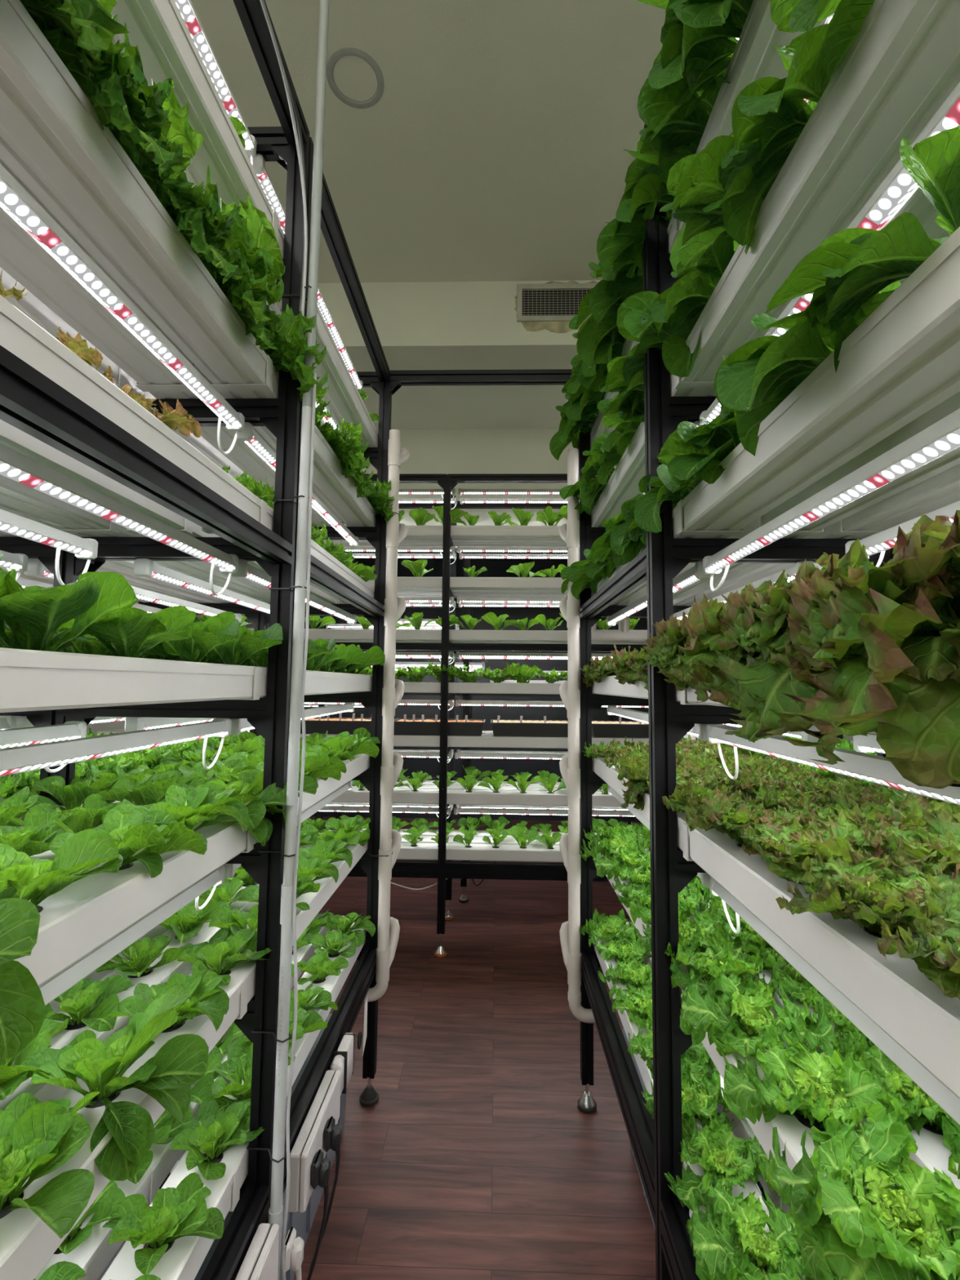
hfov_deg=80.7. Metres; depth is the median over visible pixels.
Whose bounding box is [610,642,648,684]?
lettuce
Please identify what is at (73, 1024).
cup
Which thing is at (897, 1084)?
lettuce
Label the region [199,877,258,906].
romaine lettuce
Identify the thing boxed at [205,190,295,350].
lettuce
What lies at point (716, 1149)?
lettuce
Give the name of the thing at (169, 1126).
romaine lettuce
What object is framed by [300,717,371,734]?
seedling tray
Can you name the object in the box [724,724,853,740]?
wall
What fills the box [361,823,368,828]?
lettuce
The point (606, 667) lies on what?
lettuce
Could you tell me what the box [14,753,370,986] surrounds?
channel
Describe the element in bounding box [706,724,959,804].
light
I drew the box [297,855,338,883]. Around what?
romaine lettuce
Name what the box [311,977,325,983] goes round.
cup
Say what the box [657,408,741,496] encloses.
romaine lettuce
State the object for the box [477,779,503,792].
lettuce
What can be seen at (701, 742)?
lettuce
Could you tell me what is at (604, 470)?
romaine lettuce
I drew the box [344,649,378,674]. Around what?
romaine lettuce
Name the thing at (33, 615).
romaine lettuce
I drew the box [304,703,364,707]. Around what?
light
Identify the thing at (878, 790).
lettuce
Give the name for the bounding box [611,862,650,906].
lettuce
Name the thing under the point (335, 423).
light
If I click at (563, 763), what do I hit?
outlet
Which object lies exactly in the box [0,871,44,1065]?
romaine lettuce
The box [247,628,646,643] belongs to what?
channel
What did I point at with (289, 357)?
lettuce
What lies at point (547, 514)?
lettuce
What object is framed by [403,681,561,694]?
channel
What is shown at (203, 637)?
romaine lettuce
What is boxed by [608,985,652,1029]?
lettuce
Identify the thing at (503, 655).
light
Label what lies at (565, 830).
lettuce
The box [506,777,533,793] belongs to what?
lettuce
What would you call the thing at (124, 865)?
cup
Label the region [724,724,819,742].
light
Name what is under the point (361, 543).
channel
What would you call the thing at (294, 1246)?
plug
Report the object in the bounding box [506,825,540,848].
lettuce
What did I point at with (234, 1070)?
romaine lettuce
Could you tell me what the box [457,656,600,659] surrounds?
light
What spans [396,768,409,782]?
lettuce
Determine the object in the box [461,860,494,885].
power cable
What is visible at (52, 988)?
light
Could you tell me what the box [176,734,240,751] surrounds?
lettuce
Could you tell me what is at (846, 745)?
lettuce
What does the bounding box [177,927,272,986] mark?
romaine lettuce
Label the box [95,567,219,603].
channel
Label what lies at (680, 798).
lettuce
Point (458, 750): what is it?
light
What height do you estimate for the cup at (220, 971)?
0.042 m
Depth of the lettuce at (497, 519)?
3.24 m
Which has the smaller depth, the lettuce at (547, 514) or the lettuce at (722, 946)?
the lettuce at (722, 946)
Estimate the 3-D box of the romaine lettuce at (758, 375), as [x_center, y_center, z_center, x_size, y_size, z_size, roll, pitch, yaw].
[0.374,-0.308,0.646,0.227,0.147,0.276,1,-4,-6]
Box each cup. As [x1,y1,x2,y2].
[0,1191,23,1218]
[64,1015,89,1030]
[84,1092,119,1108]
[118,862,132,870]
[127,968,152,977]
[145,1240,174,1253]
[160,1019,185,1032]
[202,1151,223,1163]
[215,968,231,975]
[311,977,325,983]
[328,951,339,957]
[795,1111,825,1131]
[864,926,913,942]
[922,1121,942,1135]
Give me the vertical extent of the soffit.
0.450 m
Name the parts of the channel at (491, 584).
lid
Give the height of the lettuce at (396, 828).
0.116 m
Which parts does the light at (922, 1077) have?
cord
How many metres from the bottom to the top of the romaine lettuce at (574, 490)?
0.145 m
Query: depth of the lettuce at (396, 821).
3.43 m
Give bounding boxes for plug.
[284,1226,304,1279]
[306,1149,330,1279]
[309,1115,342,1270]
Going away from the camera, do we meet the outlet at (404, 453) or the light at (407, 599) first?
the outlet at (404, 453)
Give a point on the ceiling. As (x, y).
(497, 135)
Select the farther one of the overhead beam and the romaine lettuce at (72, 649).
the overhead beam
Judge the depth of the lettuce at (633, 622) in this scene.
3.20 m
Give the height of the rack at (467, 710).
2.350 m
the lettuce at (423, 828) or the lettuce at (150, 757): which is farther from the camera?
the lettuce at (423, 828)
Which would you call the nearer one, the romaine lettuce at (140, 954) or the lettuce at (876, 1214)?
the lettuce at (876, 1214)
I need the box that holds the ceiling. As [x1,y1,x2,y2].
[191,0,666,283]
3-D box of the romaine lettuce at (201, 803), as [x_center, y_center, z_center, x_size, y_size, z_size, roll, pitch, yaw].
[-0.482,0.302,0.918,0.206,0.117,0.202,2,-5,-16]
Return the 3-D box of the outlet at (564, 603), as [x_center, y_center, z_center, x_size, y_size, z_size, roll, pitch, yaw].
[0.470,-0.108,2.114,0.337,0.123,0.161,0,-4,2]
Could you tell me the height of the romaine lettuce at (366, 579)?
0.103 m
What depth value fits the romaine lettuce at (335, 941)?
1.79 m
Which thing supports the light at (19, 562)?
attached to the rack at (31, 402)
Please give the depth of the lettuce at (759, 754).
1.77 m
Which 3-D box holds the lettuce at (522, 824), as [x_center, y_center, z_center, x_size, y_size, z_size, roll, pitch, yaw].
[0.269,1.164,3.438,0.159,0.113,0.142,0,-4,2]
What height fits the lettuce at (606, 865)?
0.134 m
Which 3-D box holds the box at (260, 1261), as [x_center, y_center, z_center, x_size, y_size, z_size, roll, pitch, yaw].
[-0.375,1.065,0.830,0.037,0.108,0.320,0,-4,2]
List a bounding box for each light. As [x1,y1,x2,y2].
[0,163,244,454]
[0,443,238,595]
[0,508,97,585]
[0,550,27,581]
[0,715,16,729]
[0,718,231,776]
[0,720,86,772]
[14,715,126,728]
[16,577,163,613]
[24,558,241,623]
[39,865,225,1005]
[124,716,213,732]
[133,558,270,613]
[174,0,257,166]
[183,170,193,187]
[219,600,456,612]
[222,780,352,878]
[230,702,354,734]
[231,559,356,624]
[236,422,359,546]
[248,153,363,390]
[304,699,453,711]
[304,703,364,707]
[315,398,339,429]
[318,805,451,818]
[325,802,453,809]
[326,47,383,108]
[328,623,457,629]
[330,626,458,629]
[342,546,454,557]
[344,552,456,564]
[363,651,453,662]
[364,617,439,622]
[370,666,484,671]
[393,749,453,760]
[395,653,455,664]
[395,662,484,666]
[395,751,452,763]
[398,497,457,509]
[398,622,458,626]
[399,488,455,499]
[400,699,454,710]
[402,664,484,667]
[404,596,453,608]
[453,807,634,816]
[454,751,566,759]
[455,699,648,707]
[456,651,612,658]
[456,749,568,754]
[456,804,628,810]
[457,488,560,495]
[457,546,567,552]
[457,596,562,603]
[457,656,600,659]
[458,601,559,607]
[458,699,562,705]
[459,497,567,504]
[459,552,567,559]
[493,669,566,675]
[606,560,710,626]
[607,705,707,741]
[608,785,709,887]
[642,420,699,494]
[673,560,814,619]
[699,81,959,426]
[702,408,959,591]
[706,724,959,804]
[709,875,959,1124]
[720,1075,724,1098]
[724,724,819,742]
[804,13,834,102]
[844,500,959,567]
[853,731,885,754]
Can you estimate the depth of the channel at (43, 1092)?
0.98 m
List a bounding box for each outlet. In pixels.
[332,829,401,868]
[339,595,406,620]
[342,523,408,543]
[342,915,399,967]
[393,751,403,786]
[395,679,404,708]
[400,448,409,464]
[559,524,566,542]
[559,597,627,620]
[559,680,568,710]
[559,754,568,788]
[559,832,568,871]
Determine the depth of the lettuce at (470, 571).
3.24 m
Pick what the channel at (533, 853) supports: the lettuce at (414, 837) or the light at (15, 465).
the lettuce at (414, 837)
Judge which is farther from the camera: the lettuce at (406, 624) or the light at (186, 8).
the lettuce at (406, 624)
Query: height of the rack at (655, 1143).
2.633 m
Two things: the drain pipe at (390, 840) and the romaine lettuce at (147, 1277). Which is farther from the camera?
the drain pipe at (390, 840)
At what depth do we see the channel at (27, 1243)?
0.73 m
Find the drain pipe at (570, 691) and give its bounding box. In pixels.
[559,448,631,1023]
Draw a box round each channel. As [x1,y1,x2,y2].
[0,0,376,526]
[0,158,342,526]
[0,266,273,504]
[0,294,374,604]
[0,419,339,604]
[0,474,271,603]
[0,530,233,603]
[0,566,150,602]
[0,647,372,712]
[0,828,332,1110]
[0,828,368,1279]
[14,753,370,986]
[19,765,247,827]
[22,830,78,860]
[33,926,329,1279]
[48,873,238,1013]
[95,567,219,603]
[97,729,853,748]
[100,922,366,1279]
[111,0,377,447]
[115,728,785,737]
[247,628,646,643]
[315,407,324,425]
[324,540,566,546]
[327,640,646,644]
[330,787,621,806]
[343,546,504,552]
[351,783,608,791]
[362,576,567,591]
[395,779,560,786]
[396,590,567,595]
[396,594,566,598]
[396,842,563,862]
[398,829,564,837]
[400,835,559,845]
[402,525,563,540]
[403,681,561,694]
[482,730,785,736]
[590,0,822,447]
[591,0,959,527]
[591,226,959,605]
[591,617,647,642]
[591,675,885,722]
[591,756,959,1098]
[592,928,803,1279]
[594,832,934,1279]
[627,391,959,605]
[636,932,790,1213]
[637,848,959,1189]
[673,463,959,605]
[791,563,822,582]
[885,186,950,284]
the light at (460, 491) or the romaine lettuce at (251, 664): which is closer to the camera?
the romaine lettuce at (251, 664)
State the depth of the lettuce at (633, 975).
1.63 m
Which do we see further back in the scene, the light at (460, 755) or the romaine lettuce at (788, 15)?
the light at (460, 755)
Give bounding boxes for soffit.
[318,280,600,429]
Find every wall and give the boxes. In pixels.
[4,569,253,735]
[304,551,648,822]
[362,428,616,525]
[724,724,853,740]
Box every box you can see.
[235,1222,279,1279]
[288,1070,341,1213]
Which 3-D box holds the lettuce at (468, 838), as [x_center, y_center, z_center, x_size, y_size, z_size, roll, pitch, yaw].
[-0.092,1.136,3.135,0.122,0.114,0.116,0,-4,2]
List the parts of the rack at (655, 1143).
post, rail, rail, post, rail, post, post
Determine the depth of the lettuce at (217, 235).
0.80 m
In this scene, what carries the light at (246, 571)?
attached to the rack at (31, 402)
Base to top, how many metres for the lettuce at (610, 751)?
0.118 m
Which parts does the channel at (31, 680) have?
lid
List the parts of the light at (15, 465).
cord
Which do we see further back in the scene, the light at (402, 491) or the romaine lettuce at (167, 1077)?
the light at (402, 491)
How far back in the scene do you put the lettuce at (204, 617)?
3.26 m
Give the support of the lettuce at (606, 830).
in the channel at (790, 1130)
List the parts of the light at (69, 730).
cord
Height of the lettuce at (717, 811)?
0.124 m
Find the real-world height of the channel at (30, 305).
0.065 m
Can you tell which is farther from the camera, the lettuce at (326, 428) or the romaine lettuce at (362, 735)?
the romaine lettuce at (362, 735)
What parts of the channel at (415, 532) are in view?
lid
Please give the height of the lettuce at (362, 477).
0.124 m
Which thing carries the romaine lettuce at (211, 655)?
in the channel
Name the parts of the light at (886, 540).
cord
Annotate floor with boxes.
[291,816,656,1279]
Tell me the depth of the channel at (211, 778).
1.17 m
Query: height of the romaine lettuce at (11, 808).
0.107 m
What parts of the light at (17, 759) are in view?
cord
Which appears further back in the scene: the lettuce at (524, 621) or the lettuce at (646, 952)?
the lettuce at (524, 621)
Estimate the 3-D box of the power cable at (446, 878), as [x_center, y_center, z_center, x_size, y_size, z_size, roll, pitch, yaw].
[-0.324,1.307,3.073,0.442,0.061,0.107,3,-5,-25]
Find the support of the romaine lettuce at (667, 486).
on the channel at (902, 362)
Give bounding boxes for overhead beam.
[390,368,572,395]
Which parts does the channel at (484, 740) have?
lid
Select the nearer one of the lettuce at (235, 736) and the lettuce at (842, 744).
the lettuce at (842, 744)
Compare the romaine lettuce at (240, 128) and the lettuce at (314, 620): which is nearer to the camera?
the romaine lettuce at (240, 128)
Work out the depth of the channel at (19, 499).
1.06 m
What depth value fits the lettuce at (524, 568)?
3.25 m
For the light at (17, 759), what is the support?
attached to the rack at (31, 402)
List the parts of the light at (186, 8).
cord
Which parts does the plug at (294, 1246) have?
cord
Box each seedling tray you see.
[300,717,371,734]
[393,718,485,736]
[490,719,568,737]
[591,720,648,737]
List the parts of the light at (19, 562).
cord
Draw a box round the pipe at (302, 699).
[280,373,316,1279]
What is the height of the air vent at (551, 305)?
0.294 m
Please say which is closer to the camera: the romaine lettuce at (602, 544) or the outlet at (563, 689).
the romaine lettuce at (602, 544)
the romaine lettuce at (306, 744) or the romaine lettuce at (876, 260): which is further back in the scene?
the romaine lettuce at (306, 744)
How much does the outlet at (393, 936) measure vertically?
0.138 m
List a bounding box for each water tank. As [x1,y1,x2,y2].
[97,1013,346,1279]
[622,1028,808,1279]
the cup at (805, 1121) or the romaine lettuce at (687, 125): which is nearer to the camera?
the cup at (805, 1121)
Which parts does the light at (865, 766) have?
cord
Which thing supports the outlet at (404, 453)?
attached to the drain pipe at (390, 840)
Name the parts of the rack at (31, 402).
post, post, rail, rail, post, rail, post, rail, rail, rail, post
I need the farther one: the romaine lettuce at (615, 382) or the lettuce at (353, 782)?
the lettuce at (353, 782)
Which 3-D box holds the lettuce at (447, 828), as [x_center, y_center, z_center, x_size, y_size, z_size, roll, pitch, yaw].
[-0.220,1.146,3.336,0.148,0.122,0.162,0,-4,2]
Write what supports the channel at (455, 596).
on the rack at (442, 868)
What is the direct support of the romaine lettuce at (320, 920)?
on the channel at (93, 1255)
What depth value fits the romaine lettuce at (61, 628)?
0.77 m
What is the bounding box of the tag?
[357,996,368,1056]
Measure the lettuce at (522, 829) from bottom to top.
0.124 m
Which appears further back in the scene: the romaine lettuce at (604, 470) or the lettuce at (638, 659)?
the romaine lettuce at (604, 470)
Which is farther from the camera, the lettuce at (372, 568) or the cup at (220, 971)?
the lettuce at (372, 568)
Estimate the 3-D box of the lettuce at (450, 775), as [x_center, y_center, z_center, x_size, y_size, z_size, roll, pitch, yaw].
[-0.198,0.842,3.310,0.117,0.123,0.158,0,-4,2]
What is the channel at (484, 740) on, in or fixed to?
on the rack at (442, 868)
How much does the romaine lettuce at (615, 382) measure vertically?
0.161 m
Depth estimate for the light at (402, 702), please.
3.25 m
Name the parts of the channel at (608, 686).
lid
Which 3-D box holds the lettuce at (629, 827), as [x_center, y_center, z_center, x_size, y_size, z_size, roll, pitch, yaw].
[0.843,1.143,3.270,0.121,0.139,0.172,-2,-5,31]
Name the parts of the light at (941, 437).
cord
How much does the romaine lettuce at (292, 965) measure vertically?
0.115 m
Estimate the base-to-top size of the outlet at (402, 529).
0.123 m
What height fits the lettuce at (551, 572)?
0.130 m
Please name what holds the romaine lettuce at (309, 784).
in the channel at (76, 920)
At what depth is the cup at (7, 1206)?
0.59 m
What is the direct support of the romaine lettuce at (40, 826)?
in the channel at (48, 855)
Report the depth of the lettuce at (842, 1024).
0.84 m
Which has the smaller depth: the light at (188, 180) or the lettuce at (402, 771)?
the light at (188, 180)
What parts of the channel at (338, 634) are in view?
lid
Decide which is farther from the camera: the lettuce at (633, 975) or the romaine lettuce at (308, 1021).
the lettuce at (633, 975)
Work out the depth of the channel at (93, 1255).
0.96 m
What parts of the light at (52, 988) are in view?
cord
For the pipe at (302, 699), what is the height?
1.601 m
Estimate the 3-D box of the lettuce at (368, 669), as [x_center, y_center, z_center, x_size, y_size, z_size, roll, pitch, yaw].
[-0.664,0.208,3.209,0.236,0.145,0.222,0,-4,2]
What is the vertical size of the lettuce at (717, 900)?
0.109 m
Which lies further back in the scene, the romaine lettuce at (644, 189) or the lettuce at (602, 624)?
the lettuce at (602, 624)
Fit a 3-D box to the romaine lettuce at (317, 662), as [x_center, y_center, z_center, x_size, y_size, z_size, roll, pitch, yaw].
[-0.479,0.060,1.530,0.197,0.138,0.239,1,-4,-1]
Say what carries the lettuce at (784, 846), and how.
in the channel at (892, 992)
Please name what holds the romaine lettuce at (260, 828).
on the channel at (76, 920)
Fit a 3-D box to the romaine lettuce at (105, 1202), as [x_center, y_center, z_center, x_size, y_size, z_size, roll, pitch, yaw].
[-0.636,0.915,0.875,0.155,0.105,0.156,2,-5,-17]
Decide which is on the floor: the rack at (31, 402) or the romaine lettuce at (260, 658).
the rack at (31, 402)
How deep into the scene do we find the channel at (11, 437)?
0.85 m
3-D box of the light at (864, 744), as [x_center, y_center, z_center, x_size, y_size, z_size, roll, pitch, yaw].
[0.630,0.151,0.497,0.033,0.069,0.912,0,-4,2]
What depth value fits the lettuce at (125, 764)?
1.39 m
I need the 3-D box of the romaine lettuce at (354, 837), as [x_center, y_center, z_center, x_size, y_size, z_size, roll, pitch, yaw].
[-0.476,0.662,1.840,0.204,0.121,0.200,0,-4,2]
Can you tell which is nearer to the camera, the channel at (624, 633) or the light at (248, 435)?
the light at (248, 435)
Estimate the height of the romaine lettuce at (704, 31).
0.214 m
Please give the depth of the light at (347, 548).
3.32 m
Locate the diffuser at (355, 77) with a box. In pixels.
[333,55,377,101]
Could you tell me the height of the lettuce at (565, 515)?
0.155 m
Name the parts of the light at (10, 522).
cord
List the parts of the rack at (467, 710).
post, post, post, post, rail, rail, rail, post, post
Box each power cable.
[259,0,307,315]
[263,0,306,312]
[390,878,447,889]
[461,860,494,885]
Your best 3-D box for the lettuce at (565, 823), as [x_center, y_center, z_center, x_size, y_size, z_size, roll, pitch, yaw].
[0.555,1.154,3.388,0.162,0.131,0.178,-1,-5,17]
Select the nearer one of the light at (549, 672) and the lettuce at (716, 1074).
the lettuce at (716, 1074)
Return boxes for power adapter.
[329,1032,354,1094]
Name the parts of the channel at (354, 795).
lid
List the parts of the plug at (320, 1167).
cord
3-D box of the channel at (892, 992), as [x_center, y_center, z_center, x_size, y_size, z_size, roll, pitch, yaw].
[0.431,0.369,1.080,0.115,0.065,2.003,0,-4,2]
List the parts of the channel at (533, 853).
lid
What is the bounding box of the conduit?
[246,0,328,1279]
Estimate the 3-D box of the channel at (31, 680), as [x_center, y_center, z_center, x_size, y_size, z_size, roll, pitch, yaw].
[-0.477,0.085,1.128,0.115,0.065,2.003,0,-4,2]
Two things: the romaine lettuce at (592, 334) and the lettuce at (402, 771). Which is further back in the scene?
the lettuce at (402, 771)
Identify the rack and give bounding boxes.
[0,0,391,1279]
[193,473,647,957]
[315,558,632,902]
[577,124,893,1279]
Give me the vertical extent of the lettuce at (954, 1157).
0.120 m
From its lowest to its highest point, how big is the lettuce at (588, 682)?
0.123 m
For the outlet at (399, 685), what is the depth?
2.12 m
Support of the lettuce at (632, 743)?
in the channel
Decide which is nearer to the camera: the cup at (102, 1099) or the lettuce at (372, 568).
the cup at (102, 1099)
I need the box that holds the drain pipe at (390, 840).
[332,429,409,1001]
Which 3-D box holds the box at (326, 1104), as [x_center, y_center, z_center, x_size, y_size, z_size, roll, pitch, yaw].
[-0.363,1.099,1.256,0.037,0.108,0.255,0,-4,2]
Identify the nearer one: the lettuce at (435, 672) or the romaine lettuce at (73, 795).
the romaine lettuce at (73, 795)
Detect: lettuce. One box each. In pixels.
[0,270,28,301]
[0,552,16,597]
[0,567,137,651]
[0,626,68,648]
[0,757,108,791]
[0,771,40,798]
[0,786,53,826]
[0,805,72,857]
[0,828,130,912]
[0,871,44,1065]
[0,1018,73,1100]
[0,1093,94,1239]
[1,636,87,651]
[19,0,128,130]
[21,983,208,1181]
[26,775,117,810]
[33,1261,85,1279]
[44,327,115,385]
[44,974,134,1031]
[48,22,204,194]
[48,808,207,877]
[53,794,122,831]
[53,1180,125,1254]
[56,645,146,656]
[61,607,195,657]
[70,634,117,656]
[75,754,161,780]
[85,727,97,737]
[89,764,161,786]
[95,934,193,977]
[96,773,206,805]
[102,782,249,831]
[102,1172,224,1275]
[105,605,239,662]
[109,969,229,1032]
[110,1274,160,1279]
[116,744,198,770]
[120,384,201,437]
[127,1107,192,1184]
[133,740,199,758]
[136,760,196,775]
[138,652,180,660]
[144,611,283,665]
[149,164,256,283]
[151,762,224,781]
[159,898,231,943]
[160,749,231,764]
[169,1099,264,1180]
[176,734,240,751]
[177,770,292,846]
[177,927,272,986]
[191,754,255,784]
[191,1046,222,1103]
[194,614,212,622]
[196,738,261,761]
[197,1043,295,1120]
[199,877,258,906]
[200,650,239,662]
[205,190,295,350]
[208,904,258,937]
[214,730,248,744]
[214,1022,244,1055]
[215,747,264,770]
[217,768,316,796]
[222,466,275,504]
[226,998,327,1059]
[227,866,256,886]
[229,115,248,147]
[235,736,264,754]
[236,657,251,665]
[236,731,265,742]
[238,875,320,911]
[239,615,252,626]
[239,639,319,666]
[244,660,255,666]
[247,753,341,788]
[251,303,328,400]
[267,501,274,509]
[290,982,337,1010]
[291,963,293,977]
[292,928,313,955]
[296,817,330,833]
[296,823,318,846]
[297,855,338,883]
[297,951,348,985]
[298,838,352,867]
[299,730,328,745]
[299,742,311,747]
[299,744,354,760]
[299,750,346,779]
[300,827,369,847]
[302,638,335,663]
[306,643,346,671]
[306,909,333,935]
[308,615,335,628]
[310,929,355,958]
[311,521,327,541]
[311,534,343,557]
[311,736,379,758]
[315,385,330,425]
[315,399,351,441]
[317,417,368,480]
[319,644,364,671]
[324,814,370,841]
[324,911,375,946]
[325,727,380,752]
[329,644,385,673]
[333,548,355,566]
[337,814,363,826]
[344,561,373,579]
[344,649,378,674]
[351,780,355,786]
[351,780,364,791]
[352,449,373,490]
[355,386,368,399]
[355,571,377,582]
[355,666,372,674]
[356,469,386,498]
[356,616,372,629]
[358,563,375,576]
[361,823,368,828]
[365,477,396,521]
[368,413,379,421]
[368,670,406,679]
[391,816,410,831]
[391,824,399,831]
[393,781,403,787]
[395,617,411,628]
[395,661,435,682]
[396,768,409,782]
[398,510,404,522]
[399,777,424,791]
[400,770,431,785]
[401,559,433,577]
[401,831,423,846]
[403,824,428,839]
[404,612,437,629]
[408,507,435,525]
[410,817,434,828]
[412,770,428,782]
[419,663,458,682]
[429,825,454,835]
[430,830,449,846]
[431,505,467,525]
[432,780,453,791]
[432,820,455,827]
[434,614,458,626]
[436,771,455,782]
[446,664,493,682]
[448,614,481,630]
[452,513,479,525]
[453,833,474,847]
[455,777,480,792]
[456,817,487,831]
[458,826,477,839]
[462,565,487,577]
[462,765,492,779]
[463,774,475,782]
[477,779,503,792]
[480,813,510,829]
[481,611,521,630]
[481,773,507,785]
[482,668,519,683]
[482,834,505,848]
[484,826,507,839]
[487,511,511,525]
[489,768,508,779]
[495,660,544,683]
[502,826,527,835]
[506,560,546,577]
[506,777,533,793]
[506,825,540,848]
[508,507,533,525]
[510,617,538,630]
[510,771,528,783]
[511,820,537,831]
[513,772,542,784]
[530,769,550,778]
[531,823,552,834]
[533,831,561,848]
[534,613,563,630]
[536,505,567,525]
[536,668,568,683]
[539,564,562,577]
[539,773,559,788]
[539,777,566,793]
[539,827,559,836]
[549,391,598,460]
[551,668,568,680]
[557,512,567,519]
[557,820,568,832]
[559,480,594,515]
[559,825,568,833]
[560,560,591,599]
[561,377,607,434]
[566,354,608,403]
[567,548,604,599]
[568,261,642,368]
[572,314,624,390]
[579,473,612,515]
[579,828,650,861]
[579,908,639,945]
[580,433,624,508]
[580,654,612,687]
[582,740,631,759]
[582,822,637,842]
[585,550,616,579]
[585,656,617,682]
[588,209,644,324]
[588,929,648,964]
[589,737,639,759]
[591,496,642,565]
[592,817,605,832]
[592,835,650,880]
[595,618,618,629]
[595,657,615,671]
[596,128,689,275]
[596,394,644,456]
[596,421,635,484]
[598,518,628,574]
[598,783,608,794]
[598,959,652,991]
[600,355,644,420]
[604,747,648,771]
[605,751,648,771]
[607,818,630,826]
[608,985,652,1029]
[610,493,680,562]
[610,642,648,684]
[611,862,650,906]
[616,290,701,388]
[617,617,639,630]
[617,756,702,810]
[617,880,714,924]
[623,822,649,839]
[624,736,646,746]
[626,734,698,752]
[626,825,634,831]
[627,1006,711,1086]
[628,920,642,943]
[631,644,648,690]
[633,453,702,545]
[635,908,724,952]
[636,0,753,142]
[638,832,650,851]
[639,49,730,183]
[639,942,651,958]
[640,1066,737,1141]
[642,637,696,691]
[646,771,725,791]
[648,598,724,702]
[650,230,735,339]
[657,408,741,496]
[659,132,754,276]
[662,781,765,813]
[663,1115,763,1211]
[664,922,777,1004]
[675,573,813,732]
[675,742,719,762]
[675,754,731,768]
[680,737,706,744]
[680,955,835,1058]
[683,785,804,847]
[685,875,710,895]
[686,1170,838,1279]
[688,755,768,793]
[691,739,752,755]
[693,887,725,915]
[699,538,874,742]
[702,1063,747,1122]
[706,902,778,968]
[707,760,792,800]
[707,1055,713,1069]
[713,270,901,456]
[713,748,796,770]
[715,746,767,762]
[718,15,842,253]
[720,1035,927,1135]
[722,346,834,417]
[741,808,906,884]
[742,778,835,812]
[747,742,844,761]
[747,1135,788,1204]
[748,950,821,1006]
[749,750,766,759]
[763,1097,959,1279]
[764,125,959,372]
[764,761,830,783]
[767,510,959,788]
[769,0,874,88]
[769,783,915,829]
[775,768,870,795]
[775,847,959,942]
[778,742,853,771]
[782,736,813,742]
[784,986,896,1066]
[786,1206,835,1279]
[801,765,869,786]
[813,735,853,749]
[817,801,959,874]
[822,778,924,807]
[836,742,877,753]
[837,1034,959,1153]
[841,786,959,830]
[859,778,876,787]
[875,915,959,999]
[909,862,959,895]
[942,1120,959,1245]
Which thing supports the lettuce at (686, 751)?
in the channel
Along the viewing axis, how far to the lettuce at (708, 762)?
1.48 m
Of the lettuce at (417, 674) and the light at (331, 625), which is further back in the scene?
the light at (331, 625)
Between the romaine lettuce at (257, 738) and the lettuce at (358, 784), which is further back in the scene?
the lettuce at (358, 784)
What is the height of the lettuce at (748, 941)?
0.114 m
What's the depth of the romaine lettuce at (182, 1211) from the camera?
0.88 m
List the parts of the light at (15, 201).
cord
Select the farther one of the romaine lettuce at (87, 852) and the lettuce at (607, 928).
the lettuce at (607, 928)
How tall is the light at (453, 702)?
0.069 m
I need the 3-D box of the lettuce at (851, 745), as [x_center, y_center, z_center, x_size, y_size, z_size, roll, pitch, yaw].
[1.220,0.380,1.796,0.201,0.132,0.265,-2,-5,33]
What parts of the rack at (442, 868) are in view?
rail, rail, rail, rail, rail, post, post, rail, rail, rail, rail, rail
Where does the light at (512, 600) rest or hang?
attached to the rack at (442, 868)
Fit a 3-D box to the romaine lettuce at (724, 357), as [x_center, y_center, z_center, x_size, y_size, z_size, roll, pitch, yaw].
[0.431,-0.313,0.771,0.208,0.138,0.216,0,-5,10]
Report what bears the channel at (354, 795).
on the rack at (442, 868)
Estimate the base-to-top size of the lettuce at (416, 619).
0.147 m
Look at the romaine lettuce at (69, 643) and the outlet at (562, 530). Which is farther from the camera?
the outlet at (562, 530)
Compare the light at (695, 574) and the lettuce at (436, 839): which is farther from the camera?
the lettuce at (436, 839)
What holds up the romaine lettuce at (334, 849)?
in the channel at (27, 1243)
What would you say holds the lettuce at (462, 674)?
in the channel at (410, 687)
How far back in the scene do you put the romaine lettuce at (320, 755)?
1.53 m
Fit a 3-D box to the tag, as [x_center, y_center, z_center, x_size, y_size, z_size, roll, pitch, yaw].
[-0.357,1.209,1.724,0.009,0.150,0.156,1,-4,-2]
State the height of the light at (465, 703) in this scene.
0.035 m
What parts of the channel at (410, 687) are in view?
lid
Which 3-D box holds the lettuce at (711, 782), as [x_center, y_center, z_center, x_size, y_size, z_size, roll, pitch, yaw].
[0.427,0.336,1.200,0.146,0.112,0.190,-3,-6,39]
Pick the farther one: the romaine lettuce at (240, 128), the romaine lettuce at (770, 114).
the romaine lettuce at (240, 128)
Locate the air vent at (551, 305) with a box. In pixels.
[514,280,598,333]

